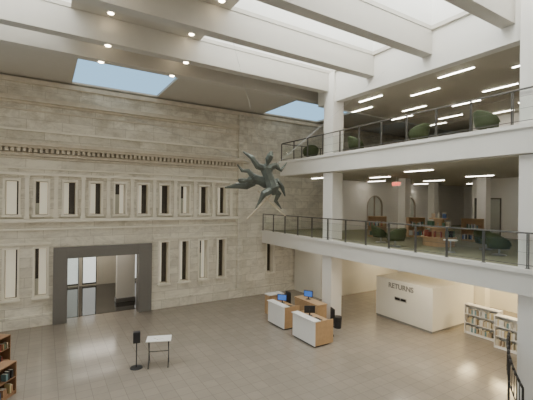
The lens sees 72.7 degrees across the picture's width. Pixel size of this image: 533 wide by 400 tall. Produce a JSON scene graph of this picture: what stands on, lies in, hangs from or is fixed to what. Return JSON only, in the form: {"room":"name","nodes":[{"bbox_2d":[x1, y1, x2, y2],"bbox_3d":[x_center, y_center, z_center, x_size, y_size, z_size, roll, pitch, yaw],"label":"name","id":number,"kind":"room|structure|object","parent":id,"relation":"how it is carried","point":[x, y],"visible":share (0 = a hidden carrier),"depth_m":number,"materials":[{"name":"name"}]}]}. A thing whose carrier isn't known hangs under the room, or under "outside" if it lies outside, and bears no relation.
{"room":"library atrium","nodes":[
{"label":"library atrium","id":0,"kind":"room"},
{"bbox_2d":[67,256,135,287],"bbox_3d":[-9.391,3.949,22.807,10.400,4.000,7.340,1,0,-32],"label":"wall","id":1,"kind":"structure","parent":0,"point":[106,265],"depth_m":25.52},
{"bbox_2d":[67,258,78,285],"bbox_3d":[-13.207,4.507,24.513,0.900,2.600,0.120,1,0,-32],"label":"window","id":2,"kind":"structure","parent":1,"relation":"in","point":[73,263],"depth_m":24.61,"materials":[{"name":"white glass"}]},
{"bbox_2d":[82,257,96,284],"bbox_3d":[-12.270,4.521,25.089,0.900,2.600,0.120,1,0,-32],"label":"window","id":3,"kind":"structure","parent":1,"relation":"in","point":[89,264],"depth_m":25.12,"materials":[{"name":"white glass"}]},
{"bbox_2d":[114,254,135,302],"bbox_3d":[-8.304,3.953,21.327,1.100,3.970,0.500,1,0,-32],"label":"pier","id":4,"kind":"object","parent":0,"point":[125,264],"visible":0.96,"depth_m":21.14,"materials":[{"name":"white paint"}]},
{"bbox_2d":[0,73,405,137],"bbox_3d":[0.051,-5.483,23.898,39.000,0.100,0.300,1,0,-32],"label":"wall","id":5,"kind":"structure","parent":0,"point":[0,73],"depth_m":20.02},
{"bbox_2d":[0,80,441,318],"bbox_3d":[-0.034,0.316,23.903,39.000,11.500,0.550,1,0,-32],"label":"wall","id":6,"kind":"structure","parent":0,"point":[304,196],"depth_m":19.56,"materials":[{"name":"stone"}]},
{"bbox_2d":[0,247,19,303],"bbox_3d":[-11.709,3.404,16.588,0.720,2.480,0.580,1,0,-32],"label":"window","id":7,"kind":"structure","parent":6,"relation":"in","point":[10,257],"depth_m":16.72,"materials":[{"name":"stone"}]},
{"bbox_2d":[1,178,20,216],"bbox_3d":[-11.666,-0.106,16.598,0.740,1.780,0.580,1,0,-32],"label":"window","id":8,"kind":"structure","parent":6,"relation":"in","point":[11,200],"depth_m":16.72,"materials":[{"name":"stone"}]},
{"bbox_2d":[6,181,16,213],"bbox_3d":[-11.835,-0.108,16.805,0.400,1.540,0.006,1,0,-32],"label":"blind","id":9,"kind":"object","parent":8,"relation":"attached to","point":[11,186],"depth_m":16.80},
{"bbox_2d":[31,246,48,299],"bbox_3d":[-10.721,3.417,17.196,0.720,2.480,0.580,1,0,-32],"label":"window","id":10,"kind":"structure","parent":6,"relation":"in","point":[40,270],"depth_m":17.35,"materials":[{"name":"stone"}]},
{"bbox_2d":[35,278,38,294],"bbox_3d":[-11.003,4.148,17.337,0.135,0.772,0.006,1,0,-32],"label":"blind","id":11,"kind":"object","parent":10,"relation":"attached to","point":[36,279],"depth_m":17.34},
{"bbox_2d":[38,248,46,294],"bbox_3d":[-10.803,3.417,17.457,0.315,2.240,0.006,1,0,-32],"label":"blind","id":12,"kind":"object","parent":10,"relation":"attached to","point":[42,252],"depth_m":17.45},
{"bbox_2d":[32,179,50,216],"bbox_3d":[-10.678,-0.092,17.206,0.740,1.780,0.580,1,0,-32],"label":"window","id":13,"kind":"structure","parent":6,"relation":"in","point":[41,187],"depth_m":17.36,"materials":[{"name":"stone"}]},
{"bbox_2d":[39,182,47,213],"bbox_3d":[-10.757,-0.093,17.468,0.329,1.540,0.006,1,0,-32],"label":"blind","id":14,"kind":"object","parent":13,"relation":"attached to","point":[43,186],"depth_m":17.46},
{"bbox_2d":[61,180,77,216],"bbox_3d":[-9.691,-0.079,17.813,0.740,1.780,0.580,1,0,-32],"label":"window","id":15,"kind":"structure","parent":6,"relation":"in","point":[69,187],"depth_m":17.95,"materials":[{"name":"stone"}]},
{"bbox_2d":[64,183,68,213],"bbox_3d":[-9.940,-0.081,17.971,0.212,1.540,0.006,1,0,-32],"label":"blind","id":16,"kind":"object","parent":15,"relation":"attached to","point":[66,185],"depth_m":17.97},
{"bbox_2d":[87,181,103,216],"bbox_3d":[-8.703,-0.065,18.421,0.740,1.780,0.580,1,0,-32],"label":"window","id":17,"kind":"structure","parent":6,"relation":"in","point":[95,192],"depth_m":18.59,"materials":[{"name":"stone"}]},
{"bbox_2d":[90,184,95,213],"bbox_3d":[-8.932,-0.067,18.591,0.258,1.540,0.006,1,0,-32],"label":"blind","id":18,"kind":"object","parent":17,"relation":"attached to","point":[93,186],"depth_m":18.61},
{"bbox_2d":[52,243,151,324],"bbox_3d":[-8.340,4.125,18.652,4.600,3.650,0.720,1,0,-32],"label":"door frame","id":19,"kind":"structure","parent":6,"relation":"in","point":[61,255],"depth_m":18.24,"materials":[{"name":"grey stone"}]},
{"bbox_2d":[0,126,237,246],"bbox_3d":[-9.105,-0.571,17.866,17.200,5.380,0.220,1,0,-32],"label":"trim","id":20,"kind":"structure","parent":6,"relation":"attached to","point":[1,127],"depth_m":18.53,"materials":[{"name":"stone"}]},
{"bbox_2d":[112,182,127,215],"bbox_3d":[-7.715,-0.051,19.029,0.740,1.780,0.580,1,0,-32],"label":"window","id":21,"kind":"structure","parent":6,"relation":"in","point":[119,188],"depth_m":19.20,"materials":[{"name":"stone"}]},
{"bbox_2d":[115,194,118,213],"bbox_3d":[-7.947,0.210,19.198,0.258,1.013,0.006,1,0,-32],"label":"blind","id":22,"kind":"object","parent":21,"relation":"attached to","point":[116,195],"depth_m":19.20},
{"bbox_2d":[119,185,123,212],"bbox_3d":[-7.744,-0.051,19.322,0.212,1.540,0.006,1,0,-32],"label":"blind","id":23,"kind":"object","parent":21,"relation":"attached to","point":[121,187],"depth_m":19.32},
{"bbox_2d":[0,139,250,170],"bbox_3d":[-8.650,-2.256,17.927,18.000,0.720,0.580,1,0,-32],"label":"crown molding","id":24,"kind":"structure","parent":6,"relation":"attached to","point":[185,159],"depth_m":18.49,"materials":[{"name":"stone"}]},
{"bbox_2d":[136,183,150,215],"bbox_3d":[-6.727,-0.037,19.637,0.740,1.780,0.580,1,0,-32],"label":"window","id":25,"kind":"structure","parent":6,"relation":"in","point":[143,189],"depth_m":19.81,"materials":[{"name":"stone"}]},
{"bbox_2d":[138,185,141,212],"bbox_3d":[-6.966,-0.040,19.801,0.235,1.540,0.006,1,0,-32],"label":"blind","id":26,"kind":"object","parent":25,"relation":"attached to","point":[140,186],"depth_m":19.83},
{"bbox_2d":[0,281,293,331],"bbox_3d":[0.070,5.792,23.611,39.000,0.550,0.100,1,0,-32],"label":"baseboard","id":27,"kind":"structure","parent":6,"relation":"attached to","point":[14,323],"depth_m":20.63,"materials":[{"name":"stone"}]},
{"bbox_2d":[157,240,170,285],"bbox_3d":[-5.782,3.486,20.235,0.720,2.480,0.580,1,0,-32],"label":"window","id":28,"kind":"structure","parent":6,"relation":"in","point":[163,246],"depth_m":20.42,"materials":[{"name":"stone"}]},
{"bbox_2d":[159,242,161,281],"bbox_3d":[-6.026,3.484,20.396,0.202,2.240,0.006,1,0,-32],"label":"blind","id":29,"kind":"object","parent":28,"relation":"attached to","point":[160,276],"depth_m":20.43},
{"bbox_2d":[158,183,171,215],"bbox_3d":[-5.739,-0.024,20.245,0.740,1.780,0.580,1,0,-32],"label":"window","id":30,"kind":"structure","parent":6,"relation":"in","point":[164,200],"depth_m":20.41,"materials":[{"name":"stone"}]},
{"bbox_2d":[178,239,190,283],"bbox_3d":[-4.794,3.500,20.843,0.720,2.480,0.580,1,0,-32],"label":"window","id":31,"kind":"structure","parent":6,"relation":"in","point":[184,245],"depth_m":21.03,"materials":[{"name":"stone"}]},
{"bbox_2d":[180,242,181,278],"bbox_3d":[-5.019,3.498,21.015,0.248,2.240,0.006,1,0,-32],"label":"blind","id":32,"kind":"object","parent":31,"relation":"attached to","point":[180,242],"depth_m":21.04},
{"bbox_2d":[178,184,191,215],"bbox_3d":[-4.751,-0.010,20.852,0.740,1.780,0.580,1,0,-32],"label":"window","id":33,"kind":"structure","parent":6,"relation":"in","point":[184,189],"depth_m":21.02,"materials":[{"name":"stone"}]},
{"bbox_2d":[183,187,186,212],"bbox_3d":[-4.770,-0.009,21.152,0.188,1.540,0.006,1,0,-32],"label":"blind","id":34,"kind":"object","parent":33,"relation":"attached to","point":[184,188],"depth_m":21.15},
{"bbox_2d":[197,238,209,281],"bbox_3d":[-3.806,3.514,21.451,0.720,2.480,0.580,1,0,-32],"label":"window","id":35,"kind":"structure","parent":6,"relation":"in","point":[203,244],"depth_m":21.62,"materials":[{"name":"stone"}]},
{"bbox_2d":[201,240,203,276],"bbox_3d":[-3.840,3.514,21.741,0.202,2.240,0.006,1,0,-32],"label":"blind","id":36,"kind":"object","parent":35,"relation":"attached to","point":[202,242],"depth_m":21.74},
{"bbox_2d":[198,185,210,214],"bbox_3d":[-3.763,0.004,21.460,0.740,1.780,0.580,1,0,-32],"label":"window","id":37,"kind":"structure","parent":6,"relation":"in","point":[204,190],"depth_m":21.65,"materials":[{"name":"stone"}]},
{"bbox_2d":[0,74,411,140],"bbox_3d":[0.251,-4.707,23.555,39.000,1.450,0.300,1,0,-32],"label":"trim","id":38,"kind":"structure","parent":6,"relation":"attached to","point":[6,97],"depth_m":18.92,"materials":[{"name":"stone"}]},
{"bbox_2d":[216,238,226,279],"bbox_3d":[-2.818,3.527,22.058,0.720,2.480,0.580,1,0,-32],"label":"window","id":39,"kind":"structure","parent":6,"relation":"in","point":[221,243],"depth_m":22.19,"materials":[{"name":"stone"}]},
{"bbox_2d":[216,185,227,214],"bbox_3d":[-2.775,0.018,22.068,0.740,1.780,0.580,1,0,-32],"label":"window","id":40,"kind":"structure","parent":6,"relation":"in","point":[221,190],"depth_m":22.24,"materials":[{"name":"stone"}]},
{"bbox_2d":[236,115,263,288],"bbox_3d":[-0.995,0.127,22.847,1.850,10.750,0.240,1,0,-32],"label":"pier","id":41,"kind":"object","parent":6,"relation":"attached to","point":[248,231],"visible":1,"depth_m":22.85,"materials":[{"name":"stone"}]},
{"bbox_2d":[265,243,274,273],"bbox_3d":[0.146,3.569,23.882,0.720,2.480,0.580,1,0,-32],"label":"window","id":42,"kind":"structure","parent":6,"relation":"in","point":[270,249],"depth_m":24.02,"materials":[{"name":"stone"}]},
{"bbox_2d":[0,44,457,137],"bbox_3d":[1.084,-5.585,22.220,39.000,0.120,4.440,1,0,-32],"label":"ceiling","id":43,"kind":"structure","parent":0,"point":[15,61],"depth_m":18.84,"materials":[{"name":"paint"}]},
{"bbox_2d":[72,82,156,96],"bbox_3d":[-6.758,-5.708,17.125,4.100,0.065,3.800,1,0,-32],"label":"frame","id":44,"kind":"object","parent":43,"relation":"attached to","point":[72,82],"visible":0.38,"depth_m":18.62,"materials":[{"name":"white paint"}]},
{"bbox_2d":[43,0,469,73],"bbox_3d":[6.492,-6.409,13.450,39.000,0.150,16.160,1,0,-32],"label":"ceiling","id":45,"kind":"structure","parent":0,"point":[229,4],"depth_m":13.19,"materials":[{"name":"paint"}]},
{"bbox_2d":[0,24,317,104],"bbox_3d":[2.357,-5.990,20.160,39.000,1.050,0.420,1,0,-32],"label":"roof beam","id":46,"kind":"structure","parent":45,"relation":"attached to","point":[9,35],"depth_m":15.25,"materials":[{"name":"paint"}]},
{"bbox_2d":[0,0,328,93],"bbox_3d":[-5.063,-6.025,13.423,19.300,0.900,0.420,1,0,-32],"label":"roof beam","id":47,"kind":"structure","parent":45,"relation":"attached to","point":[41,16],"depth_m":13.61,"materials":[{"name":"paint"}]},
{"bbox_2d":[72,0,373,78],"bbox_3d":[-3.596,-6.014,11.038,19.300,0.900,0.420,1,0,-32],"label":"roof beam","id":48,"kind":"structure","parent":45,"relation":"attached to","point":[195,16],"depth_m":12.54,"materials":[{"name":"paint"}]},
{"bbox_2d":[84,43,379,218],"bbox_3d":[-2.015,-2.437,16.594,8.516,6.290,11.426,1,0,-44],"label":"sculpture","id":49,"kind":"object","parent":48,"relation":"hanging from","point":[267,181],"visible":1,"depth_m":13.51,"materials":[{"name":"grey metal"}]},
{"bbox_2d":[203,36,331,70],"bbox_3d":[0.886,-7.647,15.432,7.100,2.200,2.540,1,0,-32],"label":"shaft","id":50,"kind":"object","parent":45,"relation":"attached to","point":[207,37],"visible":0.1,"depth_m":16.21,"materials":[{"name":"white paint"}]},
{"bbox_2d":[235,0,385,50],"bbox_3d":[2.353,-7.635,13.047,7.100,2.200,2.540,1,0,-32],"label":"shaft","id":51,"kind":"object","parent":45,"relation":"attached to","point":[254,6],"visible":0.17,"depth_m":13.91,"materials":[{"name":"white paint"}]},
{"bbox_2d":[256,0,431,57],"bbox_3d":[-2.129,-6.002,8.653,19.300,0.900,0.420,1,0,-32],"label":"roof beam","id":52,"kind":"structure","parent":45,"relation":"attached to","point":[360,18],"depth_m":11.75,"materials":[{"name":"paint"}]},
{"bbox_2d":[373,0,463,24],"bbox_3d":[3.821,-7.624,10.662,7.100,2.200,2.540,1,0,-32],"label":"skylight","id":53,"kind":"object","parent":45,"relation":"attached to","point":[431,12],"visible":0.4,"depth_m":13.03,"materials":[{"name":"glass"}]},
{"bbox_2d":[318,0,520,132],"bbox_3d":[15.816,-5.486,16.690,19.700,1.450,17.900,1,0,-32],"label":"wall","id":54,"kind":"structure","parent":45,"relation":"attached to","point":[468,38],"depth_m":13.38,"materials":[{"name":"paint"}]},
{"bbox_2d":[444,0,514,28],"bbox_3d":[-0.662,-5.991,6.269,19.300,0.900,0.420,1,0,-32],"label":"roof beam","id":55,"kind":"structure","parent":45,"relation":"attached to","point":[499,13],"depth_m":10.62,"materials":[{"name":"paint"}]},
{"bbox_2d":[0,281,516,399],"bbox_3d":[2.947,6.229,18.925,39.000,0.320,35.100,1,0,-32],"label":"floor","id":56,"kind":"structure","parent":0,"point":[226,349],"depth_m":13.86,"materials":[{"name":"tile"}]},
{"bbox_2d":[0,334,10,360],"bbox_3d":[-9.608,5.419,12.783,0.400,1.000,1.000,1,0,3],"label":"bookcase","id":57,"kind":"object","parent":56,"relation":"on","point":[6,354],"visible":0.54,"depth_m":13.25,"materials":[{"name":"brown wood"}]},
{"bbox_2d":[0,360,16,399],"bbox_3d":[-7.920,5.433,10.651,0.400,1.000,1.000,1,0,3],"label":"bookcase","id":58,"kind":"object","parent":56,"relation":"on","point":[5,365],"visible":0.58,"depth_m":11.08,"materials":[{"name":"brown wood"}]},
{"bbox_2d":[130,331,142,370],"bbox_3d":[-4.634,5.340,12.907,0.440,1.280,0.440,1,0,-22],"label":"speaker stand","id":59,"kind":"object","parent":56,"relation":"on","point":[136,334],"visible":1,"depth_m":12.84,"materials":[{"name":"black metal"}]},
{"bbox_2d":[146,335,171,368],"bbox_3d":[-3.901,5.499,13.124,0.860,0.980,0.568,1,0,-12],"label":"folding table","id":60,"kind":"object","parent":56,"relation":"on","point":[165,337],"visible":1,"depth_m":13.08,"materials":[{"name":"plastic"}]},
{"bbox_2d":[264,291,283,313],"bbox_3d":[0.415,5.535,19.478,0.950,1.050,0.500,1,0,-32],"label":"desk","id":61,"kind":"object","parent":56,"relation":"on","point":[271,295],"depth_m":19.30,"materials":[{"name":"white laminate"}]},
{"bbox_2d":[264,291,283,295],"bbox_3d":[0.421,5.035,19.479,0.950,0.050,0.500,1,0,-32],"label":"countertop","id":62,"kind":"structure","parent":61,"relation":"on","point":[277,292],"depth_m":19.40,"materials":[{"name":"white laminate"}]},
{"bbox_2d":[267,299,299,329],"bbox_3d":[0.800,5.514,17.602,0.960,1.090,1.440,1,0,-32],"label":"desk","id":63,"kind":"object","parent":56,"relation":"on","point":[280,315],"visible":0.86,"depth_m":17.13,"materials":[{"name":"white laminate"}]},
{"bbox_2d":[277,294,286,303],"bbox_3d":[0.781,4.899,18.005,0.480,0.440,0.180,1,0,18],"label":"monitor","id":64,"kind":"object","parent":63,"relation":"on","point":[283,297],"visible":0.96,"depth_m":17.98,"materials":[{"name":"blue plastic"}]},
{"bbox_2d":[294,295,326,318],"bbox_3d":[2.175,5.537,18.095,0.600,1.080,1.900,1,0,-32],"label":"desk","id":65,"kind":"object","parent":56,"relation":"on","point":[320,307],"depth_m":17.67,"materials":[{"name":"brown wood"}]},
{"bbox_2d":[304,290,312,299],"bbox_3d":[2.111,4.776,18.234,0.480,0.440,0.180,1,0,28],"label":"monitor","id":66,"kind":"object","parent":65,"relation":"on","point":[307,293],"visible":1,"depth_m":18.19,"materials":[{"name":"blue plastic"}]},
{"bbox_2d":[294,295,326,306],"bbox_3d":[2.182,5.023,18.097,0.600,0.050,1.900,1,0,-32],"label":"countertop","id":67,"kind":"structure","parent":65,"relation":"on","point":[315,302],"depth_m":17.85,"materials":[{"name":"brown wood"}]},
{"bbox_2d":[291,311,332,347],"bbox_3d":[1.966,5.523,15.706,1.060,1.090,1.590,1,0,-32],"label":"desk","id":68,"kind":"object","parent":56,"relation":"on","point":[314,332],"visible":0.91,"depth_m":15.21,"materials":[{"name":"white laminate"}]},
{"bbox_2d":[304,306,314,315],"bbox_3d":[1.915,4.908,16.043,0.480,0.440,0.180,1,0,-2],"label":"monitor","id":69,"kind":"object","parent":68,"relation":"on","point":[307,309],"visible":0.95,"depth_m":16.03,"materials":[{"name":"black plastic"}]},
{"bbox_2d":[305,313,327,320],"bbox_3d":[2.013,5.149,15.734,0.960,0.040,1.470,1,0,-32],"label":"countertop","id":70,"kind":"structure","parent":68,"relation":"on","point":[313,314],"depth_m":15.95,"materials":[{"name":"brown wood"}]},
{"bbox_2d":[322,255,341,318],"bbox_3d":[3.309,4.432,18.377,0.740,3.320,0.740,1,0,-32],"label":"column","id":71,"kind":"structure","parent":56,"relation":"on","point":[331,266],"depth_m":18.11,"materials":[{"name":"white paint"}]},
{"bbox_2d":[330,307,334,336],"bbox_3d":[2.735,5.453,16.122,0.564,1.249,0.540,1,0,-12],"label":"office chair","id":72,"kind":"object","parent":56,"relation":"on","point":[332,310],"visible":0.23,"depth_m":16.13,"materials":[{"name":"fabric"}]},
{"bbox_2d":[334,315,341,328],"bbox_3d":[3.390,5.820,17.259,0.420,0.540,0.420,1,0,-32],"label":"waste bin","id":73,"kind":"object","parent":56,"relation":"on","point":[338,319],"visible":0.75,"depth_m":17.10,"materials":[{"name":"black plastic"}]},
{"bbox_2d":[376,272,473,333],"bbox_3d":[8.167,5.113,18.844,3.420,2.080,3.300,1,0,-32],"label":"enclosure","id":74,"kind":"object","parent":56,"relation":"on","point":[432,305],"visible":0.99,"depth_m":17.63,"materials":[{"name":"paint"}]},
{"bbox_2d":[476,286,489,306],"bbox_3d":[12.002,4.543,20.085,0.540,3.320,0.540,1,0,-32],"label":"column","id":75,"kind":"structure","parent":56,"relation":"on","point":[482,294],"depth_m":19.90,"materials":[{"name":"white paint"}]},
{"bbox_2d":[464,302,502,341],"bbox_3d":[9.743,5.490,16.293,0.350,1.350,1.500,1,0,-32],"label":"bookcase","id":76,"kind":"object","parent":56,"relation":"on","point":[473,306],"visible":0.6,"depth_m":16.46,"materials":[{"name":"white laminate"}]},
{"bbox_2d":[494,314,516,353],"bbox_3d":[10.097,5.489,14.573,0.350,1.350,1.600,1,0,-32],"label":"bookcase","id":77,"kind":"object","parent":56,"relation":"on","point":[508,319],"visible":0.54,"depth_m":14.98,"materials":[{"name":"white laminate"}]},
{"bbox_2d":[506,331,523,399],"bbox_3d":[7.160,5.052,10.548,0.242,2.131,1.095,1,0,16],"label":"stair railing","id":78,"kind":"object","parent":56,"relation":"on","point":[510,368],"visible":1,"depth_m":10.47,"materials":[{"name":"brown metal"}]},
{"bbox_2d":[517,295,532,399],"bbox_3d":[7.999,4.468,10.754,0.740,3.320,0.740,1,0,-32],"label":"column","id":79,"kind":"structure","parent":56,"relation":"on","point":[525,303],"depth_m":10.68,"materials":[{"name":"white paint"}]},
{"bbox_2d":[294,249,396,298],"bbox_3d":[10.044,4.541,28.039,17.400,3.320,2.800,1,0,-32],"label":"wall","id":80,"kind":"structure","parent":0,"point":[357,277],"depth_m":23.73,"materials":[{"name":"paint"}]},
{"bbox_2d":[262,225,532,296],"bbox_3d":[14.228,2.526,18.803,20.000,0.760,23.100,1,0,-32],"label":"floor","id":81,"kind":"structure","parent":0,"point":[495,279],"depth_m":14.52,"materials":[{"name":"paint"}]},
{"bbox_2d":[323,172,342,239],"bbox_3d":[3.360,0.317,18.388,0.700,3.390,0.700,1,0,-32],"label":"column","id":82,"kind":"structure","parent":81,"relation":"on","point":[332,181],"depth_m":18.12,"materials":[{"name":"white paint"}]},
{"bbox_2d":[368,216,386,236],"bbox_3d":[6.189,1.477,20.252,1.000,1.150,0.400,1,0,18],"label":"bookcase","id":83,"kind":"object","parent":81,"relation":"on","point":[370,218],"visible":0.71,"depth_m":20.35,"materials":[{"name":"brown wood"}]},
{"bbox_2d":[371,225,387,242],"bbox_3d":[5.454,1.616,17.498,0.785,0.840,0.905,1,0,-2],"label":"lounge chair","id":84,"kind":"object","parent":81,"relation":"on","point":[377,231],"visible":0.94,"depth_m":17.20,"materials":[{"name":"fabric"}]},
{"bbox_2d":[386,228,406,246],"bbox_3d":[5.704,1.614,15.871,0.905,0.840,0.785,1,0,-27],"label":"lounge chair","id":85,"kind":"object","parent":81,"relation":"on","point":[397,234],"visible":0.89,"depth_m":15.56,"materials":[{"name":"fabric"}]},
{"bbox_2d":[261,230,532,274],"bbox_3d":[5.797,2.064,13.614,0.310,0.130,23.100,1,0,-32],"label":"curb","id":86,"kind":"object","parent":81,"relation":"on","point":[397,251],"visible":1,"depth_m":13.46,"materials":[{"name":"paint"}]},
{"bbox_2d":[262,214,532,268],"bbox_3d":[5.014,1.458,14.833,0.080,1.070,20.120,1,0,-32],"label":"railing","id":87,"kind":"object","parent":86,"relation":"on","point":[528,240],"visible":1,"depth_m":13.74,"materials":[{"name":"grey metal"}]},
{"bbox_2d":[398,178,410,228],"bbox_3d":[8.345,0.388,21.925,0.500,3.390,0.500,1,0,-32],"label":"column","id":88,"kind":"structure","parent":81,"relation":"on","point":[404,191],"depth_m":21.74,"materials":[{"name":"white paint"}]},
{"bbox_2d":[406,217,424,236],"bbox_3d":[8.416,1.530,20.448,0.900,1.100,0.400,1,0,3],"label":"bookcase","id":89,"kind":"object","parent":81,"relation":"on","point":[408,219],"visible":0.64,"depth_m":20.61,"materials":[{"name":"brown wood"}]},
{"bbox_2d":[428,183,437,229],"bbox_3d":[12.053,0.446,26.203,0.500,3.390,0.500,1,0,-32],"label":"column","id":90,"kind":"structure","parent":81,"relation":"on","point":[432,187],"depth_m":26.04,"materials":[{"name":"white paint"}]},
{"bbox_2d":[421,218,456,246],"bbox_3d":[7.827,1.442,16.445,1.480,1.240,1.480,1,0,-32],"label":"book display","id":91,"kind":"object","parent":81,"relation":"on","point":[432,240],"visible":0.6,"depth_m":16.09,"materials":[{"name":"brown wood"}]},
{"bbox_2d":[461,218,483,241],"bbox_3d":[10.480,1.525,18.430,1.000,1.150,0.400,1,0,28],"label":"bookcase","id":92,"kind":"object","parent":81,"relation":"on","point":[465,221],"visible":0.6,"depth_m":18.56,"materials":[{"name":"brown wood"}]},
{"bbox_2d":[473,230,491,249],"bbox_3d":[9.191,1.655,15.251,0.905,0.840,0.785,1,0,-2],"label":"lounge chair","id":93,"kind":"object","parent":81,"relation":"on","point":[477,234],"visible":0.57,"depth_m":15.25,"materials":[{"name":"fabric"}]},
{"bbox_2d":[477,177,490,229],"bbox_3d":[12.053,0.428,20.097,0.500,3.390,0.500,1,0,-32],"label":"column","id":94,"kind":"structure","parent":81,"relation":"on","point":[483,183],"depth_m":19.91,"materials":[{"name":"white paint"}]},
{"bbox_2d":[485,233,511,255],"bbox_3d":[8.672,1.644,13.592,0.785,0.840,0.905,1,0,-12],"label":"lounge chair","id":95,"kind":"object","parent":81,"relation":"on","point":[499,242],"visible":0.99,"depth_m":13.33,"materials":[{"name":"fabric"}]},
{"bbox_2d":[518,154,532,268],"bbox_3d":[8.049,0.353,10.765,0.700,3.390,0.700,1,0,-32],"label":"column","id":96,"kind":"structure","parent":81,"relation":"on","point":[525,209],"depth_m":10.72,"materials":[{"name":"white paint"}]},
{"bbox_2d":[342,180,463,229],"bbox_3d":[11.359,0.443,28.476,14.800,3.390,0.200,1,0,-32],"label":"wall","id":97,"kind":"structure","parent":0,"point":[355,193],"depth_m":27.08,"materials":[{"name":"white paint"}]},
{"bbox_2d":[367,196,382,224],"bbox_3d":[7.809,0.734,26.223,1.617,2.109,0.180,1,0,-32],"label":"window","id":98,"kind":"structure","parent":97,"relation":"in","point":[374,203],"depth_m":26.28,"materials":[{"name":"beige glass"}]},
{"bbox_2d":[410,197,415,216],"bbox_3d":[11.046,0.779,28.214,1.617,2.109,0.180,1,0,-32],"label":"window","id":99,"kind":"structure","parent":97,"relation":"in","point":[412,201],"depth_m":28.54,"materials":[{"name":"beige glass"}]},
{"bbox_2d":[285,154,526,186],"bbox_3d":[14.974,-1.252,18.011,19.650,0.030,21.000,1,0,-32],"label":"ceiling","id":100,"kind":"structure","parent":0,"point":[453,173],"depth_m":17.40,"materials":[{"name":"paint"}]},
{"bbox_2d":[280,127,532,175],"bbox_3d":[14.830,-1.679,17.921,20.000,0.820,21.000,1,0,-32],"label":"floor","id":101,"kind":"structure","parent":0,"point":[516,141],"depth_m":13.28,"materials":[{"name":"paint"}]},
{"bbox_2d":[279,122,532,163],"bbox_3d":[14.793,-2.074,17.932,20.060,0.130,21.060,1,0,-32],"label":"curb","id":102,"kind":"object","parent":101,"relation":"attached to","point":[529,124],"visible":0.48,"depth_m":13.26,"materials":[{"name":"paint"}]},
{"bbox_2d":[281,86,532,160],"bbox_3d":[9.301,-2.745,16.511,9.040,1.070,17.620,1,0,-32],"label":"railing","id":103,"kind":"object","parent":102,"relation":"on","point":[512,122],"visible":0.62,"depth_m":14.11,"materials":[{"name":"grey metal"}]},
{"bbox_2d":[344,45,519,132],"bbox_3d":[16.032,-4.908,16.708,19.300,0.200,17.700,1,0,-32],"label":"ceiling","id":104,"kind":"structure","parent":0,"point":[494,70],"depth_m":16.97,"materials":[{"name":"paint"}]},
{"bbox_2d":[437,66,474,77],"bbox_3d":[7.255,-4.895,13.892,0.130,0.055,1.440,1,0,-32],"label":"ceiling light","id":105,"kind":"object","parent":104,"relation":"attached to","point":[471,67],"visible":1,"depth_m":13.82,"materials":[{"name":"white paint"}]},
{"bbox_2d":[482,82,518,91],"bbox_3d":[10.066,-4.856,15.621,0.130,0.055,1.440,1,0,-32],"label":"ceiling light","id":106,"kind":"object","parent":104,"relation":"attached to","point":[516,82],"visible":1,"depth_m":15.54,"materials":[{"name":"white paint"}]},
{"bbox_2d":[457,186,471,217],"bbox_3d":[22.682,0.819,23.996,0.200,11.050,23.100,1,0,-32],"label":"wall","id":107,"kind":"structure","parent":0,"point":[467,190],"depth_m":31.88,"materials":[{"name":"white paint"}]},
{"bbox_2d":[490,199,499,232],"bbox_3d":[18.924,0.505,17.515,0.200,3.390,16.000,1,0,-32],"label":"wall","id":108,"kind":"structure","parent":0,"point":[495,203],"depth_m":23.71,"materials":[{"name":"white paint"}]},
{"bbox_2d":[472,112,518,312],"bbox_3d":[16.576,0.721,15.601,0.200,11.050,15.200,1,0,-32],"label":"wall","id":109,"kind":"structure","parent":0,"point":[507,189],"depth_m":20.40,"materials":[{"name":"white paint"}]},
{"bbox_2d":[474,198,500,235],"bbox_3d":[12.984,1.013,21.260,0.180,2.250,1.500,1,0,-32],"label":"door","id":110,"kind":"structure","parent":109,"relation":"in","point":[475,199],"depth_m":21.82,"materials":[{"name":"grey metal"}]},
{"bbox_3d":[14.994,-2.097,17.902,19.750,0.020,20.800,1,0,-32],"label":"floor","id":111,"kind":"structure","parent":0,"visible":0},
{"bbox_2d":[303,145,318,156],"bbox_3d":[2.524,-2.672,20.599,0.905,0.840,0.785,1,0,-2],"label":"lounge chair","id":112,"kind":"object","parent":111,"relation":"on","point":[311,150],"visible":0.79,"depth_m":20.31,"materials":[{"name":"fabric"}]},
{"bbox_2d":[323,72,343,154],"bbox_3d":[3.416,-4.302,18.401,0.700,4.110,0.700,1,0,-32],"label":"column","id":113,"kind":"structure","parent":111,"relation":"on","point":[331,106],"depth_m":18.11,"materials":[{"name":"white paint"}]},
{"bbox_2d":[347,136,363,149],"bbox_3d":[4.332,-2.658,17.595,0.785,0.840,0.905,1,0,-12],"label":"lounge chair","id":114,"kind":"object","parent":111,"relation":"on","point":[353,144],"visible":0.8,"depth_m":17.29,"materials":[{"name":"fabric"}]},
{"bbox_2d":[408,123,429,140],"bbox_3d":[6.198,-2.643,14.688,0.905,0.840,0.785,1,0,-27],"label":"lounge chair","id":115,"kind":"object","parent":111,"relation":"on","point":[423,131],"visible":0.7,"depth_m":14.38,"materials":[{"name":"green fabric"}]},
{"bbox_2d":[473,110,499,129],"bbox_3d":[7.527,-2.634,12.412,0.785,0.840,0.905,1,0,-2],"label":"lounge chair","id":116,"kind":"object","parent":111,"relation":"on","point":[492,119],"visible":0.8,"depth_m":12.14,"materials":[{"name":"fabric"}]},
{"bbox_2d":[478,125,498,129],"bbox_3d":[7.604,-2.568,12.415,0.630,0.210,0.630,1,0,-2],"label":"seat cushion","id":117,"kind":"object","parent":116,"relation":"on","point":[483,126],"depth_m":12.29,"materials":[{"name":"green fabric"}]},
{"bbox_2d":[519,0,532,123],"bbox_3d":[8.106,-4.266,10.778,0.700,4.110,0.700,1,0,-32],"label":"column","id":118,"kind":"structure","parent":111,"relation":"on","point":[526,14],"depth_m":10.74,"materials":[{"name":"white paint"}]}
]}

